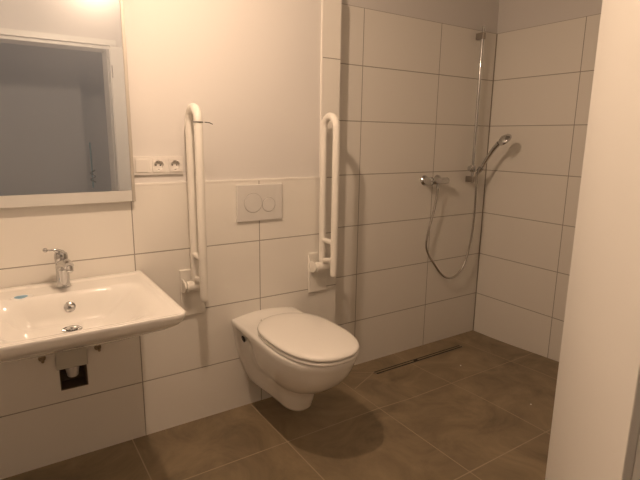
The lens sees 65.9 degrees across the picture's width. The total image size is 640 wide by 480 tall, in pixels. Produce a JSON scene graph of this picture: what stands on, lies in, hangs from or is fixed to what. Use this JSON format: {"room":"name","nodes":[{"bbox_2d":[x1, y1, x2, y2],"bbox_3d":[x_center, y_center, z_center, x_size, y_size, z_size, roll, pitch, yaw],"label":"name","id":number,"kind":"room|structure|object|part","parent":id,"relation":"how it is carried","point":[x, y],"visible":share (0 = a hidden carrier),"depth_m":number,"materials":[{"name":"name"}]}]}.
{"room":"accessible bathroom","nodes":[
{"label":"accessible bathroom","id":0,"kind":"room"},
{"bbox_2d":[0,0,341,479],"bbox_3d":[-0.873,-0.210,2.215,2.121,2.480,0.300,-7,14,-33],"label":"wall","id":1,"kind":"structure","parent":0,"point":[251,68],"depth_m":2.24,"materials":[{"name":"white tile"}]},
{"bbox_2d":[38,356,45,362],"bbox_3d":[-1.119,0.484,1.990,0.028,0.028,0.042,-7,14,-33],"label":"bolt","id":2,"kind":"object","parent":1,"relation":"attached to","point":[41,359],"visible":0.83,"depth_m":2.00,"materials":[{"name":"gold metal"}]},
{"bbox_2d":[0,0,135,208],"bbox_3d":[-1.036,-0.583,1.826,0.622,0.916,0.040,-7,14,-33],"label":"wall mirror","id":3,"kind":"object","parent":1,"relation":"attached to","point":[66,134],"visible":1,"depth_m":1.86,"materials":[{"name":"mirror"}]},
{"bbox_2d":[55,348,87,390],"bbox_3d":[-1.062,0.528,2.108,0.119,0.187,0.097,-7,14,-33],"label":"box","id":4,"kind":"object","parent":1,"relation":"in","point":[71,365],"visible":0.8,"depth_m":2.09,"materials":[{"name":"white plastic"}]},
{"bbox_2d":[65,366,78,376],"bbox_3d":[-1.060,0.553,2.115,0.060,0.058,0.060,-7,14,-33],"label":"drain pipe","id":5,"kind":"object","parent":4,"relation":"on","point":[73,371],"depth_m":2.10,"materials":[{"name":"white plastic"}]},
{"bbox_2d":[0,271,185,362],"bbox_3d":[-0.884,0.284,1.743,0.652,0.130,0.632,-7,14,-33],"label":"washbasin","id":6,"kind":"object","parent":1,"relation":"attached to","point":[103,309],"visible":0.99,"depth_m":1.78,"materials":[{"name":"white ceramic"}]},
{"bbox_2d":[11,294,32,300],"bbox_3d":[-1.084,0.210,1.797,0.071,0.010,0.053,-7,14,-33],"label":"sticker","id":7,"kind":"object","parent":6,"relation":"on","point":[16,298],"visible":1,"depth_m":1.79,"materials":[{"name":"blue paper"}]},
{"bbox_2d":[42,248,73,287],"bbox_3d":[-0.965,0.108,1.876,0.146,0.158,0.086,7,13,26],"label":"faucet","id":8,"kind":"object","parent":6,"relation":"on","point":[64,266],"visible":1,"depth_m":1.89,"materials":[{"name":"silver metal"}]},
{"bbox_3d":[-1.014,0.047,1.887,0.062,0.034,0.027,-7,14,-33],"label":"lever","id":9,"kind":"part","parent":8,"relation":"part of","materials":[{"name":"silver metal"}]},
{"bbox_3d":[-0.961,0.098,1.867,0.044,0.062,0.120,-10,16,-42],"label":"spout","id":10,"kind":"part","parent":8,"relation":"part of","materials":[{"name":"silver metal"}]},
{"bbox_2d":[94,345,100,351],"bbox_3d":[-0.943,0.463,2.103,0.028,0.028,0.042,-7,14,-33],"label":"bolt","id":11,"kind":"object","parent":1,"relation":"attached to","point":[98,347],"visible":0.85,"depth_m":2.11,"materials":[{"name":"gold metal"}]},
{"bbox_2d":[133,156,182,174],"bbox_3d":[-0.695,-0.322,2.126,0.212,0.078,0.016,-7,14,-33],"label":"outlet","id":12,"kind":"object","parent":1,"relation":"attached to","point":[143,165],"visible":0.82,"depth_m":2.12,"materials":[{"name":"white plastic"}]},
{"bbox_2d":[179,103,208,315],"bbox_3d":[-0.544,-0.104,2.165,0.117,0.958,0.179,-7,14,-33],"label":"grab rail","id":13,"kind":"object","parent":1,"relation":"attached to","point":[194,283],"visible":0.98,"depth_m":2.14,"materials":[{"name":"white metal"}]},
{"bbox_3d":[-0.595,0.241,2.307,0.116,0.223,0.014,-7,14,-33],"label":"wall plate","id":14,"kind":"part","parent":13,"relation":"part of","materials":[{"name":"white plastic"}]},
{"bbox_2d":[135,177,319,184],"bbox_3d":[-0.795,-0.234,2.082,1.912,0.008,0.010,-7,14,-33],"label":"trim","id":15,"kind":"structure","parent":1,"relation":"attached to","point":[296,177],"depth_m":2.32,"materials":[{"name":"tile"}]},
{"bbox_2d":[236,183,281,222],"bbox_3d":[-0.294,-0.183,2.416,0.248,0.178,0.015,-7,14,-33],"label":"flush plate","id":16,"kind":"object","parent":1,"relation":"attached to","point":[257,202],"visible":1,"depth_m":2.41,"materials":[{"name":"plastic"}]},
{"bbox_2d":[232,307,358,410],"bbox_3d":[-0.098,0.592,2.297,0.372,0.403,0.697,-7,14,-33],"label":"toilet","id":17,"kind":"object","parent":1,"relation":"attached to","point":[293,355],"visible":1,"depth_m":2.16,"materials":[{"name":"white ceramic"}]},
{"bbox_3d":[-0.059,0.419,2.204,0.360,0.026,0.564,-7,14,-33],"label":"lid","id":18,"kind":"part","parent":17,"relation":"part of","materials":[{"name":"white plastic"}]},
{"bbox_2d":[319,0,323,176],"bbox_3d":[0.007,-0.771,2.505,0.007,0.894,0.010,-7,14,-33],"label":"trim","id":19,"kind":"structure","parent":1,"relation":"attached to","point":[322,4],"depth_m":2.48,"materials":[{"name":"tile"}]},
{"bbox_2d":[308,113,339,292],"bbox_3d":[0.036,-0.167,2.541,0.117,0.946,0.179,-7,14,-33],"label":"grab rail","id":20,"kind":"object","parent":1,"relation":"attached to","point":[318,262],"visible":1,"depth_m":2.52,"materials":[{"name":"white metal"}]},
{"bbox_3d":[-0.015,0.172,2.681,0.116,0.223,0.014,-7,14,-33],"label":"wall plate","id":21,"kind":"part","parent":20,"relation":"part of","materials":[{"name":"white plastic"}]},
{"bbox_2d":[1,330,558,479],"bbox_3d":[0.446,1.226,1.188,4.030,0.120,3.567,-7,14,-33],"label":"floor","id":22,"kind":"structure","parent":0,"point":[342,435],"depth_m":2.35,"materials":[{"name":"brown tile"}]},
{"bbox_2d":[374,345,462,373],"bbox_3d":[0.657,0.772,3.214,0.770,0.003,0.036,-7,14,-33],"label":"drain","id":23,"kind":"object","parent":22,"relation":"on","point":[458,346],"visible":1,"depth_m":3.19,"materials":[{"name":"metal"}]},
{"bbox_2d":[335,0,498,364],"bbox_3d":[0.587,-0.397,3.220,1.457,2.480,0.193,-7,14,-33],"label":"wall","id":24,"kind":"structure","parent":0,"point":[409,69],"depth_m":3.08,"materials":[{"name":"white tile"}]},
{"bbox_2d":[421,175,449,187],"bbox_3d":[0.747,-0.371,3.142,0.185,0.077,0.120,-7,14,-33],"label":"shower mixer","id":25,"kind":"object","parent":24,"relation":"attached to","point":[437,180],"visible":1,"depth_m":3.13,"materials":[{"name":"silver metal"}]},
{"bbox_3d":[0.689,-0.367,3.092,0.034,0.054,0.054,-7,14,-33],"label":"mixer knob","id":26,"kind":"part","parent":25,"relation":"part of","materials":[{"name":"silver metal"}]},
{"bbox_2d":[465,26,485,182],"bbox_3d":[1.034,-0.869,3.223,0.067,0.995,0.123,-10,16,-43],"label":"shower rail","id":27,"kind":"object","parent":24,"relation":"attached to","point":[481,36],"visible":1,"depth_m":3.24,"materials":[{"name":"silver metal"}]},
{"bbox_2d":[476,134,511,174],"bbox_3d":[1.122,-0.548,3.195,0.074,0.272,0.238,-7,14,-33],"label":"shower","id":28,"kind":"object","parent":27,"relation":"attached to","point":[504,139],"visible":1,"depth_m":3.15,"materials":[{"name":"silver metal"}]},
{"bbox_2d":[425,175,477,278],"bbox_3d":[0.868,-0.074,3.277,0.434,0.702,0.027,-6,14,-30],"label":"shower hose","id":29,"kind":"object","parent":28,"relation":"hanging from","point":[476,179],"visible":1,"depth_m":3.31,"materials":[{"name":"silver metal"}]},
{"bbox_3d":[1.100,-0.531,3.226,0.036,0.225,0.168,-7,14,-33],"label":"handle","id":30,"kind":"part","parent":28,"relation":"part of","materials":[{"name":"silver metal"}]},
{"bbox_2d":[473,34,496,327],"bbox_3d":[1.163,-0.347,3.497,0.004,2.094,0.004,-7,14,-33],"label":"trim","id":31,"kind":"structure","parent":24,"relation":"attached to","point":[496,34],"depth_m":3.48,"materials":[{"name":"plastic"}]},
{"bbox_2d":[473,0,602,361],"bbox_3d":[1.787,-0.265,2.661,0.120,2.480,2.100,-7,14,-33],"label":"wall","id":32,"kind":"structure","parent":0,"point":[546,50],"depth_m":3.16,"materials":[{"name":"white tile"}]},
{"bbox_3d":[0.904,0.035,0.851,3.570,2.360,0.195,-7,14,-33],"label":"wall","id":33,"kind":"structure","parent":0,"visible":0},
{"bbox_2d":[545,0,639,479],"bbox_3d":[0.389,0.223,0.687,0.522,2.045,1.904,10,15,39],"label":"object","id":34,"kind":"structure","parent":33,"relation":"in","point":[595,434],"depth_m":1.06,"materials":[{"name":"white paint"}]}
]}

